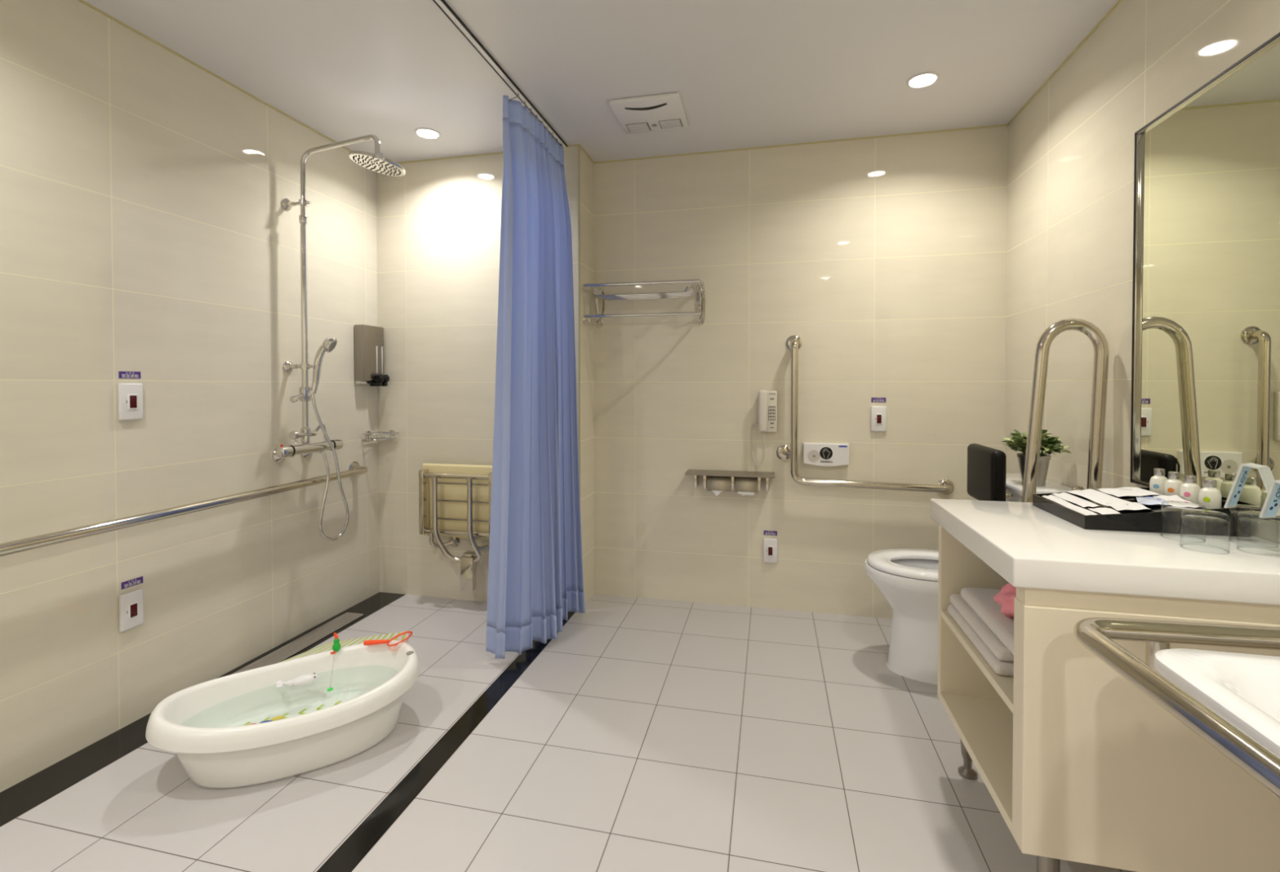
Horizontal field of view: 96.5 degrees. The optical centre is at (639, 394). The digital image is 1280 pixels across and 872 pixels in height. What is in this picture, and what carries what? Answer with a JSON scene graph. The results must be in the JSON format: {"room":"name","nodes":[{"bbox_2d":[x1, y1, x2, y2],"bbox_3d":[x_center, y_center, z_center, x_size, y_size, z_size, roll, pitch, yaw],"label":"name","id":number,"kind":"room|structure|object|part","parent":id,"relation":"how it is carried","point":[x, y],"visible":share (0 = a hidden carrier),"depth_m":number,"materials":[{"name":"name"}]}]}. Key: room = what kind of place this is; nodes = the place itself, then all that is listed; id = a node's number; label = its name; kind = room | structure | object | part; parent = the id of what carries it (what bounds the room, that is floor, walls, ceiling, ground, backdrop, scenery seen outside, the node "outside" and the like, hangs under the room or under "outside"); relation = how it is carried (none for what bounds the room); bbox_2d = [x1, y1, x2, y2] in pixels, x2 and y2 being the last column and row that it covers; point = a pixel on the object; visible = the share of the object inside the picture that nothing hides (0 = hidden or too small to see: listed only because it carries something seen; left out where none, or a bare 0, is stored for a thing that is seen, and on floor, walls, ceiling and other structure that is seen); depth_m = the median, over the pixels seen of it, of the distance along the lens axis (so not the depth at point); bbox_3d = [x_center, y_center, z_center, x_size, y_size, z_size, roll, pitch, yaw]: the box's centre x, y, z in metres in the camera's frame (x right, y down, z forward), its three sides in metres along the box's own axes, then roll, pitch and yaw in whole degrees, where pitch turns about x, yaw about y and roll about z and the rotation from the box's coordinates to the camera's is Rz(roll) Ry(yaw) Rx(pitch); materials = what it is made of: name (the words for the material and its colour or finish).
{"room":"accessible bathroom","nodes":[
{"label":"accessible bathroom","id":0,"kind":"room"},
{"bbox_2d":[0,0,379,791],"bbox_3d":[-1.941,-0.048,1.169,0.100,2.344,4.062,0,1,13],"label":"wall","id":1,"kind":"structure","parent":0,"point":[145,228],"depth_m":2.00,"materials":[{"name":"tile"}]},
{"bbox_2d":[118,371,140,378],"bbox_3d":[-1.716,-0.065,1.923,0.002,0.023,0.067,0,1,13],"label":"label","id":2,"kind":"object","parent":1,"relation":"attached to","point":[121,374],"visible":1,"depth_m":1.92,"materials":[{"name":"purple plastic"}]},
{"bbox_2d":[118,382,142,420],"bbox_3d":[-1.708,0.025,1.919,0.020,0.124,0.072,0,1,13],"label":"switch","id":3,"kind":"object","parent":1,"relation":"attached to","point":[130,394],"visible":1,"depth_m":1.91,"materials":[{"name":"plastic"}]},
{"bbox_2d":[118,588,143,631],"bbox_3d":[-1.709,0.726,1.923,0.020,0.124,0.072,0,1,13],"label":"switch","id":4,"kind":"object","parent":1,"relation":"attached to","point":[131,604],"visible":1,"depth_m":1.91,"materials":[{"name":"plastic"}]},
{"bbox_2d":[120,576,142,589],"bbox_3d":[-1.716,0.637,1.932,0.002,0.023,0.067,0,1,13],"label":"label","id":5,"kind":"object","parent":1,"relation":"attached to","point":[138,580],"visible":1,"depth_m":1.93,"materials":[{"name":"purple plastic"}]},
{"bbox_2d":[0,461,368,556],"bbox_3d":[-1.710,0.416,1.744,0.096,0.098,2.550,0,1,13],"label":"grab bar","id":6,"kind":"object","parent":1,"relation":"attached to","point":[354,468],"visible":1,"depth_m":1.92,"materials":[{"name":"metal"}]},
{"bbox_2d":[0,591,405,826],"bbox_3d":[-1.812,1.129,1.159,0.163,0.011,4.062,0,1,13],"label":"trim","id":7,"kind":"structure","parent":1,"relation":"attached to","point":[37,788],"depth_m":1.75,"materials":[{"name":"black stone"}]},
{"bbox_2d":[231,612,364,674],"bbox_3d":[-1.518,1.101,2.418,0.100,0.004,0.890,0,1,13],"label":"floor drain","id":8,"kind":"object","parent":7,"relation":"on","point":[309,638],"visible":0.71,"depth_m":2.53,"materials":[{"name":"silver metal"}]},
{"bbox_2d":[272,133,405,462],"bbox_3d":[-1.286,-0.405,2.505,0.578,1.408,0.352,0,1,13],"label":"shower column","id":9,"kind":"structure","parent":1,"relation":"attached to","point":[375,162],"depth_m":2.51,"materials":[{"name":"silver metal"}]},
{"bbox_3d":[-1.503,0.242,2.414,0.050,0.050,0.056,0,1,13],"label":"temperature knob","id":10,"kind":"part","parent":9,"relation":"part of","materials":[{"name":"silver metal"}]},
{"bbox_2d":[311,336,349,540],"bbox_3d":[-1.403,0.210,2.629,0.094,0.940,0.205,0,1,13],"label":"shower","id":11,"kind":"object","parent":9,"relation":"attached to","point":[328,344],"visible":1,"depth_m":2.57,"materials":[{"name":"silver metal"}]},
{"bbox_3d":[-1.431,-0.116,2.555,0.075,0.230,0.033,-1,1,-28],"label":"handle","id":12,"kind":"part","parent":11,"relation":"part of","materials":[{"name":"silver metal"}]},
{"bbox_3d":[-1.436,0.238,2.702,0.050,0.050,0.056,0,1,13],"label":"flow knob","id":13,"kind":"part","parent":9,"relation":"part of","materials":[{"name":"silver metal"}]},
{"bbox_3d":[-1.301,-0.933,2.477,0.399,0.352,0.021,0,1,13],"label":"shower arm","id":14,"kind":"part","parent":9,"relation":"part of","materials":[{"name":"silver metal"}]},
{"bbox_2d":[354,324,389,386],"bbox_3d":[-1.413,-0.201,3.022,0.096,0.319,0.163,0,1,13],"label":"soap dispenser","id":15,"kind":"object","parent":1,"relation":"attached to","point":[369,366],"visible":1,"depth_m":2.99,"materials":[{"name":"metal"}]},
{"bbox_3d":[-1.398,-0.074,3.039,0.073,0.064,0.041,0,1,13],"label":"push lever","id":16,"kind":"part","parent":15,"relation":"part of","materials":[{"name":"black plastic"}]},
{"bbox_3d":[-1.388,-0.075,3.080,0.073,0.064,0.041,0,1,13],"label":"push lever","id":17,"kind":"part","parent":15,"relation":"part of","materials":[{"name":"black plastic"}]},
{"bbox_2d":[77,0,1122,164],"bbox_3d":[-0.324,-1.214,0.902,3.167,0.006,4.300,0,1,13],"label":"trim","id":18,"kind":"structure","parent":1,"relation":"attached to","point":[1115,6],"depth_m":2.65,"materials":[{"name":"white paint"}]},
{"bbox_2d":[376,146,578,601],"bbox_3d":[-0.884,-0.081,3.184,1.260,2.344,0.338,0,1,13],"label":"wall","id":19,"kind":"structure","parent":0,"point":[438,222],"depth_m":3.06,"materials":[{"name":"tile"}]},
{"bbox_2d":[362,429,399,439],"bbox_3d":[-1.386,0.219,3.059,0.138,0.048,0.139,0,1,13],"label":"basket","id":20,"kind":"object","parent":19,"relation":"attached to","point":[392,432],"visible":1,"depth_m":3.05,"materials":[{"name":"silver metal"}]},
{"bbox_2d":[418,462,492,591],"bbox_3d":[-0.925,0.679,2.953,0.464,0.632,0.154,0,1,13],"label":"shower seat","id":21,"kind":"object","parent":19,"relation":"attached to","point":[455,500],"visible":0.88,"depth_m":2.94,"materials":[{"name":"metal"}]},
{"bbox_3d":[-0.926,0.643,2.906,0.261,0.443,0.062,0,1,13],"label":"support leg","id":22,"kind":"part","parent":21,"relation":"part of","materials":[{"name":"metal"}]},
{"bbox_3d":[-0.875,0.911,2.916,0.067,0.170,0.040,0,1,13],"label":"foot plate","id":23,"kind":"part","parent":21,"relation":"part of","materials":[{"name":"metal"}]},
{"bbox_2d":[0,593,1136,871],"bbox_3d":[-0.321,1.176,0.939,3.367,0.100,4.500,0,1,13],"label":"floor","id":24,"kind":"structure","parent":0,"point":[651,735],"depth_m":1.66,"materials":[{"name":"tile"}]},
{"bbox_2d":[145,640,420,788],"bbox_3d":[-1.093,1.005,1.825,0.736,0.216,0.460,-1,1,-33],"label":"baby bath","id":25,"kind":"object","parent":24,"relation":"on","point":[206,723],"visible":0.98,"depth_m":1.76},
{"bbox_2d":[270,715,284,720],"bbox_3d":[-1.179,1.051,1.847,0.049,0.018,0.020,-1,1,-33],"label":"fish","id":26,"kind":"object","parent":25,"relation":"in","point":[279,717],"visible":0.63,"depth_m":1.85},
{"bbox_2d":[242,696,356,725],"bbox_3d":[-1.125,1.061,1.908,0.340,0.001,0.042,-1,1,-29],"label":"print","id":27,"kind":"object","parent":25,"relation":"attached to","point":[323,704],"depth_m":1.92},
{"bbox_2d":[327,632,340,690],"bbox_3d":[-1.063,0.919,1.976,0.030,0.130,0.178,0,1,-20],"label":"toy angler","id":28,"kind":"object","parent":25,"relation":"on","point":[336,646],"visible":1,"depth_m":2.04,"materials":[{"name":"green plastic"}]},
{"bbox_2d":[363,631,412,646],"bbox_3d":[-0.910,0.885,2.052,0.176,0.072,0.050,0,1,1],"label":"fishing net","id":29,"kind":"object","parent":25,"relation":"on","point":[366,642],"visible":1,"depth_m":2.06,"materials":[{"name":"orange plastic"}]},
{"bbox_3d":[-0.953,0.897,2.067,0.090,0.024,0.018,0,1,4],"label":"handle","id":30,"kind":"part","parent":29,"relation":"part of","materials":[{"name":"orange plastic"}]},
{"label":"water","id":31,"kind":"object","parent":25,"relation":"in","visible":0},
{"bbox_2d":[275,672,318,687],"bbox_3d":[-1.163,0.976,1.940,0.125,0.034,0.052,-1,1,-33],"label":"toy whale","id":32,"kind":"object","parent":31,"relation":"on","point":[305,679],"visible":1,"depth_m":1.93,"materials":[{"name":"white plastic"}]},
{"bbox_2d":[279,630,409,662],"bbox_3d":[-1.280,1.098,2.474,0.510,0.007,0.199,0,1,-17],"label":"bath mat","id":33,"kind":"object","parent":24,"relation":"on","point":[326,646],"visible":0.4,"depth_m":2.52,"materials":[{"name":"white plastic"}]},
{"bbox_2d":[315,611,574,871],"bbox_3d":[-0.812,1.131,0.929,0.080,0.011,4.062,0,1,13],"label":"trim","id":34,"kind":"structure","parent":24,"relation":"in","point":[363,838],"depth_m":1.68,"materials":[{"name":"black stone"}]},
{"bbox_2d":[863,443,1076,684],"bbox_3d":[1.260,0.651,2.271,0.695,0.905,0.440,0,1,13],"label":"toilet","id":35,"kind":"object","parent":24,"relation":"on","point":[907,578],"visible":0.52,"depth_m":2.20,"materials":[{"name":"ceramic"}]},
{"bbox_3d":[1.170,0.898,2.286,0.515,0.412,0.376,0,1,13],"label":"bowl","id":36,"kind":"part","parent":35,"relation":"part of","materials":[{"name":"ceramic"}]},
{"bbox_3d":[1.321,0.308,2.185,0.050,0.215,0.290,0,1,13],"label":"backrest","id":37,"kind":"part","parent":35,"relation":"part of","materials":[{"name":"black plastic"}]},
{"bbox_3d":[1.448,0.429,2.260,0.113,0.178,0.463,1,1,43],"label":"backrest arm","id":38,"kind":"part","parent":35,"relation":"part of","materials":[{"name":"metal"}]},
{"bbox_2d":[1002,429,1071,486],"bbox_3d":[1.456,0.232,2.103,0.213,0.206,0.208,0,1,13],"label":"potted plant","id":39,"kind":"object","parent":35,"relation":"on","point":[1050,445],"visible":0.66,"depth_m":2.08,"materials":[{"name":"green plant"}]},
{"bbox_3d":[1.452,0.278,2.108,0.106,0.112,0.106,0,1,13],"label":"pot","id":40,"kind":"part","parent":39,"relation":"part of","materials":[{"name":"metal"}]},
{"bbox_3d":[1.490,0.346,2.198,0.195,0.027,0.410,0,1,13],"label":"cistern lid","id":41,"kind":"part","parent":35,"relation":"part of","materials":[{"name":"ceramic"}]},
{"bbox_2d":[937,524,1279,871],"bbox_3d":[1.106,0.748,1.362,0.572,0.741,0.595,0,1,13],"label":"base cabinet","id":42,"kind":"object","parent":24,"relation":"on","point":[1078,763],"visible":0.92,"depth_m":1.11,"materials":[{"name":"beige laminate"}]},
{"bbox_3d":[0.960,1.010,1.674,0.050,0.207,0.050,0,1,13],"label":"leg","id":43,"kind":"part","parent":42,"relation":"part of","materials":[{"name":"metal"}]},
{"bbox_3d":[1.169,0.640,1.636,0.572,0.533,0.028,0,1,13],"label":"panel","id":44,"kind":"part","parent":42,"relation":"part of","materials":[{"name":"beige wood"}]},
{"bbox_2d":[947,593,1013,675],"bbox_3d":[1.015,0.608,1.442,0.341,0.062,0.375,0,1,13],"label":"folded towel","id":45,"kind":"object","parent":42,"relation":"on","point":[997,655],"visible":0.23,"depth_m":1.41,"materials":[{"name":"white fabric"}]},
{"bbox_2d":[960,586,1013,654],"bbox_3d":[1.006,0.560,1.389,0.305,0.038,0.390,0,1,13],"label":"folded towel","id":46,"kind":"object","parent":45,"relation":"on","point":[981,601],"visible":0.27,"depth_m":1.43,"materials":[{"name":"white fabric"}]},
{"bbox_2d":[993,582,1016,617],"bbox_3d":[0.925,0.482,1.375,0.117,0.132,0.126,0,1,13],"label":"towel","id":47,"kind":"object","parent":46,"relation":"on","point":[1005,597],"visible":0.22,"depth_m":1.37,"materials":[{"name":"pink fabric"}]},
{"bbox_3d":[0.857,1.018,1.200,0.050,0.207,0.050,0,1,13],"label":"leg","id":48,"kind":"part","parent":42,"relation":"part of","materials":[{"name":"metal"}]},
{"bbox_2d":[930,498,1279,604],"bbox_3d":[1.095,0.348,1.358,0.595,0.059,0.608,0,1,13],"label":"countertop","id":49,"kind":"structure","parent":42,"relation":"on","point":[1028,545],"depth_m":1.14,"materials":[{"name":"white stone"}]},
{"bbox_2d":[1032,487,1251,537],"bbox_3d":[1.236,0.283,1.445,0.323,0.067,0.274,0,1,13],"label":"tray","id":50,"kind":"object","parent":49,"relation":"on","point":[1147,520],"visible":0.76,"depth_m":1.32,"materials":[{"name":"black plastic"}]},
{"bbox_2d":[1042,494,1097,515],"bbox_3d":[1.095,0.283,1.462,0.027,0.012,0.230,0,1,13],"label":"packet","id":51,"kind":"object","parent":50,"relation":"in","point":[1059,500],"visible":0.98,"depth_m":1.45,"materials":[{"name":"white paper"}]},
{"bbox_2d":[1052,492,1099,506],"bbox_3d":[1.144,0.278,1.503,0.038,0.012,0.168,0,1,13],"label":"packet","id":52,"kind":"object","parent":50,"relation":"in","point":[1066,496],"visible":1,"depth_m":1.50,"materials":[{"name":"white paper"}]},
{"bbox_2d":[1066,488,1130,506],"bbox_3d":[1.200,0.269,1.497,0.064,0.016,0.165,0,1,6],"label":"packet","id":53,"kind":"object","parent":50,"relation":"in","point":[1100,497],"visible":0.88,"depth_m":1.48,"materials":[{"name":"white paper"}]},
{"bbox_2d":[1087,507,1119,514],"bbox_3d":[1.115,0.279,1.373,0.040,0.011,0.065,0,1,13],"label":"packet","id":54,"kind":"object","parent":50,"relation":"in","point":[1101,510],"visible":1,"depth_m":1.36,"materials":[{"name":"white paper"}]},
{"bbox_2d":[1106,502,1151,510],"bbox_3d":[1.171,0.270,1.371,0.064,0.014,0.073,0,1,22],"label":"packet","id":55,"kind":"object","parent":50,"relation":"in","point":[1130,505],"visible":1,"depth_m":1.37,"materials":[{"name":"white paper"}]},
{"bbox_2d":[1097,487,1160,497],"bbox_3d":[1.288,0.259,1.508,0.094,0.015,0.113,0,1,16],"label":"packet","id":56,"kind":"object","parent":50,"relation":"in","point":[1121,491],"visible":1,"depth_m":1.50,"materials":[{"name":"white paper"}]},
{"bbox_2d":[1136,496,1169,505],"bbox_3d":[1.249,0.260,1.393,0.055,0.018,0.085,1,1,36],"label":"packet","id":57,"kind":"object","parent":50,"relation":"in","point":[1148,500],"visible":0.94,"depth_m":1.38,"materials":[{"name":"white paper"}]},
{"bbox_2d":[1149,467,1168,495],"bbox_3d":[1.368,0.232,1.506,0.038,0.070,0.038,0,1,13],"label":"lotion bottle","id":58,"kind":"object","parent":50,"relation":"in","point":[1157,482],"visible":0.79,"depth_m":1.50,"materials":[{"name":"white plastic"}]},
{"bbox_2d":[1164,471,1183,496],"bbox_3d":[1.355,0.233,1.451,0.038,0.070,0.038,0,1,13],"label":"lotion bottle","id":59,"kind":"object","parent":50,"relation":"in","point":[1172,485],"visible":0.77,"depth_m":1.44,"materials":[{"name":"white plastic"}]},
{"bbox_2d":[1153,494,1200,507],"bbox_3d":[1.279,0.256,1.365,0.046,0.012,0.125,0,1,24],"label":"packet","id":60,"kind":"object","parent":50,"relation":"in","point":[1175,497],"visible":0.77,"depth_m":1.35,"materials":[{"name":"white paper"}]},
{"bbox_2d":[1179,475,1200,505],"bbox_3d":[1.343,0.233,1.394,0.038,0.070,0.038,0,1,13],"label":"lotion bottle","id":61,"kind":"object","parent":50,"relation":"in","point":[1189,490],"visible":0.78,"depth_m":1.38,"materials":[{"name":"white plastic"}]},
{"bbox_2d":[1198,479,1222,508],"bbox_3d":[1.328,0.234,1.332,0.038,0.070,0.038,0,1,13],"label":"lotion bottle","id":62,"kind":"object","parent":50,"relation":"in","point":[1209,496],"visible":0.96,"depth_m":1.32,"materials":[{"name":"white plastic"}]},
{"bbox_2d":[1223,462,1279,515],"bbox_3d":[1.270,0.193,1.179,0.034,0.098,0.084,0,1,-20],"label":"box","id":63,"kind":"object","parent":50,"relation":"in","point":[1265,473],"visible":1,"depth_m":1.19,"materials":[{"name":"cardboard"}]},
{"bbox_2d":[1258,480,1279,518],"bbox_3d":[1.239,0.204,1.089,0.034,0.078,0.074,0,1,-8],"label":"box","id":64,"kind":"object","parent":50,"relation":"in","point":[1271,505],"visible":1,"depth_m":1.11,"materials":[{"name":"blue cardboard"}]},
{"bbox_2d":[1160,500,1206,542],"bbox_3d":[1.202,0.281,1.265,0.073,0.078,0.073,0,1,13],"label":"drinking glass","id":65,"kind":"object","parent":49,"relation":"on","point":[1175,501],"visible":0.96,"depth_m":1.28,"materials":[{"name":"clear glass"}]},
{"bbox_2d":[1180,508,1230,554],"bbox_3d":[1.167,0.282,1.182,0.073,0.078,0.073,0,1,13],"label":"drinking glass","id":66,"kind":"object","parent":49,"relation":"on","point":[1196,509],"visible":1,"depth_m":1.19,"materials":[{"name":"clear glass"}]},
{"bbox_2d":[1228,503,1276,547],"bbox_3d":[1.316,0.281,1.226,0.073,0.078,0.073,0,1,13],"label":"drinking glass","id":67,"kind":"object","parent":49,"relation":"on","point":[1249,505],"visible":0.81,"depth_m":1.25,"materials":[{"name":"clear glass"}]},
{"bbox_2d":[1236,510,1279,557],"bbox_3d":[1.265,0.282,1.161,0.073,0.078,0.073,0,1,13],"label":"drinking glass","id":68,"kind":"object","parent":49,"relation":"on","point":[1256,512],"visible":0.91,"depth_m":1.18,"materials":[{"name":"clear glass"}]},
{"bbox_3d":[1.045,0.667,1.095,0.572,0.495,0.050,0,1,13],"label":"panel","id":69,"kind":"part","parent":42,"relation":"part of","materials":[{"name":"beige laminate"}]},
{"bbox_3d":[1.048,0.401,1.094,0.568,0.038,0.042,0,1,13],"label":"rail","id":70,"kind":"part","parent":42,"relation":"part of","materials":[{"name":"beige laminate"}]},
{"bbox_2d":[579,146,594,604],"bbox_3d":[-0.268,-0.079,3.042,0.004,2.344,0.338,0,1,13],"label":"wall","id":71,"kind":"structure","parent":0,"point":[586,166],"depth_m":2.99,"materials":[{"name":"tile"}]},
{"bbox_2d":[577,145,581,515],"bbox_3d":[-0.304,-0.073,2.878,0.007,2.338,0.007,0,1,13],"label":"trim","id":72,"kind":"structure","parent":71,"relation":"attached to","point":[579,178],"depth_m":2.87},
{"bbox_2d":[83,0,1118,162],"bbox_3d":[-0.324,-1.267,0.901,3.367,0.100,4.500,0,1,13],"label":"ceiling","id":73,"kind":"structure","parent":0,"point":[744,73],"depth_m":2.13,"materials":[{"name":"paint"}]},
{"bbox_2d":[414,127,440,139],"bbox_3d":[-1.013,-1.242,2.727,0.116,0.006,0.116,0,1,13],"label":"recessed light","id":74,"kind":"object","parent":73,"relation":"in","point":[426,133],"visible":1,"depth_m":2.72,"materials":[{"name":"white plastic"}]},
{"bbox_2d":[432,0,567,146],"bbox_3d":[-0.829,-1.212,0.902,0.028,0.010,4.035,0,1,13],"label":"rail","id":75,"kind":"object","parent":73,"relation":"attached to","point":[442,5],"visible":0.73,"depth_m":2.11,"materials":[{"name":"silver metal"}]},
{"bbox_2d":[485,93,585,658],"bbox_3d":[-0.432,-0.078,2.561,0.192,2.312,0.611,0,1,24],"label":"shower curtain","id":76,"kind":"object","parent":75,"relation":"hanging from","point":[535,577],"visible":1,"depth_m":2.47,"materials":[{"name":"blue fabric"}]},
{"bbox_2d":[608,92,688,133],"bbox_3d":[0.047,-1.230,2.520,0.300,0.026,0.300,0,1,13],"label":"exhaust fan","id":77,"kind":"object","parent":73,"relation":"attached to","point":[662,112],"visible":1,"depth_m":2.48,"materials":[{"name":"white plastic"}]},
{"bbox_2d":[626,122,650,133],"bbox_3d":[-0.007,-1.221,2.619,0.100,0.005,0.080,0,1,13],"label":"grille","id":78,"kind":"object","parent":77,"relation":"attached to","point":[631,127],"depth_m":2.61,"materials":[{"name":"white plastic"}]},
{"bbox_2d":[657,119,683,129],"bbox_3d":[0.140,-1.220,2.586,0.100,0.005,0.080,0,1,13],"label":"grille","id":79,"kind":"object","parent":77,"relation":"attached to","point":[663,124],"depth_m":2.58,"materials":[{"name":"white plastic"}]},
{"bbox_2d":[906,71,939,88],"bbox_3d":[1.115,-1.237,2.254,0.116,0.006,0.116,0,1,13],"label":"recessed light","id":80,"kind":"object","parent":73,"relation":"in","point":[925,79],"visible":1,"depth_m":2.25,"materials":[{"name":"white plastic"}]},
{"bbox_2d":[593,125,1008,618],"bbox_3d":[0.786,-0.078,2.923,2.103,2.344,0.100,0,1,13],"label":"wall","id":81,"kind":"structure","parent":0,"point":[886,257],"depth_m":2.87,"materials":[{"name":"tile"}]},
{"bbox_2d":[582,279,705,327],"bbox_3d":[0.026,-0.473,2.930,0.595,0.230,0.214,0,1,13],"label":"towel rack","id":82,"kind":"object","parent":81,"relation":"attached to","point":[700,314],"visible":1,"depth_m":2.89,"materials":[{"name":"silver metal"}]},
{"bbox_3d":[-0.213,-0.476,3.091,0.044,0.230,0.006,0,1,13],"label":"wall plate","id":83,"kind":"part","parent":82,"relation":"part of","materials":[{"name":"silver metal"}]},
{"bbox_3d":[0.003,-0.549,2.833,0.593,0.017,0.017,0,1,13],"label":"rail","id":84,"kind":"part","parent":82,"relation":"part of","materials":[{"name":"silver metal"}]},
{"bbox_3d":[0.004,-0.394,2.841,0.593,0.015,0.015,0,1,13],"label":"hanging rail","id":85,"kind":"part","parent":82,"relation":"part of","materials":[{"name":"silver metal"}]},
{"bbox_3d":[0.318,-0.474,2.969,0.044,0.230,0.006,0,1,13],"label":"wall plate","id":86,"kind":"part","parent":82,"relation":"part of","materials":[{"name":"silver metal"}]},
{"bbox_2d":[684,469,774,493],"bbox_3d":[0.455,0.441,2.890,0.442,0.093,0.123,0,1,13],"label":"shelf","id":87,"kind":"object","parent":81,"relation":"attached to","point":[713,480],"visible":1,"depth_m":2.86,"materials":[{"name":"metal"}]},
{"bbox_2d":[710,490,722,495],"bbox_3d":[0.404,0.466,2.907,0.110,0.090,0.082,0,1,13],"label":"toilet paper roll","id":88,"kind":"object","parent":87,"relation":"in","point":[716,492],"visible":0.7,"depth_m":2.87,"materials":[{"name":"white paper"}]},
{"bbox_3d":[0.455,0.401,2.890,0.442,0.012,0.123,0,1,13],"label":"shelf","id":89,"kind":"part","parent":87,"relation":"part of","materials":[{"name":"metal"}]},
{"bbox_2d":[737,491,755,495],"bbox_3d":[0.536,0.463,2.877,0.101,0.084,0.082,0,1,13],"label":"toilet paper roll","id":90,"kind":"object","parent":87,"relation":"in","point":[743,493],"visible":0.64,"depth_m":2.84,"materials":[{"name":"white paper"}]},
{"bbox_2d":[751,390,777,465],"bbox_3d":[0.625,0.170,2.880,0.128,0.381,0.062,0,1,13],"label":"wall telephone","id":91,"kind":"object","parent":81,"relation":"attached to","point":[767,400],"visible":1,"depth_m":2.87,"materials":[{"name":"plastic"}]},
{"bbox_3d":[0.600,0.254,2.896,0.072,0.211,0.031,0,1,23],"label":"cord","id":92,"kind":"part","parent":91,"relation":"part of","materials":[{"name":"plastic"}]},
{"bbox_2d":[763,537,777,563],"bbox_3d":[0.662,0.795,2.904,0.072,0.124,0.020,0,1,13],"label":"switch","id":93,"kind":"object","parent":81,"relation":"attached to","point":[770,544],"visible":1,"depth_m":2.90,"materials":[{"name":"plastic"}]},
{"bbox_2d":[764,530,777,535],"bbox_3d":[0.664,0.707,2.911,0.067,0.023,0.002,0,1,13],"label":"label","id":94,"kind":"object","parent":81,"relation":"attached to","point":[766,532],"visible":1,"depth_m":2.91,"materials":[{"name":"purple plastic"}]},
{"bbox_2d":[803,442,848,466],"bbox_3d":[0.919,0.299,2.827,0.216,0.113,0.039,0,1,13],"label":"sensor","id":95,"kind":"object","parent":81,"relation":"attached to","point":[820,454],"visible":1,"depth_m":2.81,"materials":[{"name":"white plastic"}]},
{"bbox_2d":[776,335,954,494],"bbox_3d":[1.081,0.093,2.761,0.821,0.773,0.088,0,1,13],"label":"grab bar","id":96,"kind":"object","parent":81,"relation":"attached to","point":[944,486],"visible":1,"depth_m":2.79,"materials":[{"name":"metal"}]},
{"bbox_2d":[871,397,885,402],"bbox_3d":[1.163,0.028,2.785,0.067,0.023,0.002,0,1,13],"label":"label","id":97,"kind":"object","parent":81,"relation":"attached to","point":[873,399],"visible":1,"depth_m":2.79,"materials":[{"name":"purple plastic"}]},
{"bbox_2d":[871,405,886,431],"bbox_3d":[1.161,0.120,2.779,0.072,0.124,0.020,0,1,13],"label":"switch","id":98,"kind":"object","parent":81,"relation":"attached to","point":[878,413],"visible":1,"depth_m":2.77,"materials":[{"name":"white plastic"}]},
{"bbox_2d":[1004,0,1279,544],"bbox_3d":[1.270,-0.041,0.555,0.100,2.344,4.300,0,1,13],"label":"wall","id":99,"kind":"structure","parent":0,"point":[1071,148],"depth_m":1.95,"materials":[{"name":"tile"}]},
{"bbox_2d":[1021,318,1109,502],"bbox_3d":[1.376,0.172,1.857,0.274,0.836,0.100,0,1,13],"label":"grab bar","id":100,"kind":"object","parent":99,"relation":"attached to","point":[1100,343],"visible":0.56,"depth_m":1.84,"materials":[{"name":"metal"}]},
{"bbox_2d":[1073,617,1279,798],"bbox_3d":[0.963,0.488,0.646,0.540,0.196,0.845,0,1,13],"label":"guard rail","id":101,"kind":"object","parent":99,"relation":"attached to","point":[1096,634],"visible":0.9,"depth_m":0.90,"materials":[{"name":"metal"}]},
{"bbox_2d":[1129,31,1279,523],"bbox_3d":[1.259,-0.240,0.767,0.018,1.040,1.915,0,1,13],"label":"wall mirror","id":102,"kind":"object","parent":99,"relation":"attached to","point":[1206,347],"visible":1,"depth_m":1.41,"materials":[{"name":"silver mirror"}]},
{"bbox_2d":[1152,648,1279,799],"bbox_3d":[1.006,0.442,0.646,0.452,0.315,0.585,0,1,13],"label":"washbasin","id":103,"kind":"object","parent":99,"relation":"attached to","point":[1243,689],"visible":0.78,"depth_m":0.87,"materials":[{"name":"ceramic"}]}
]}

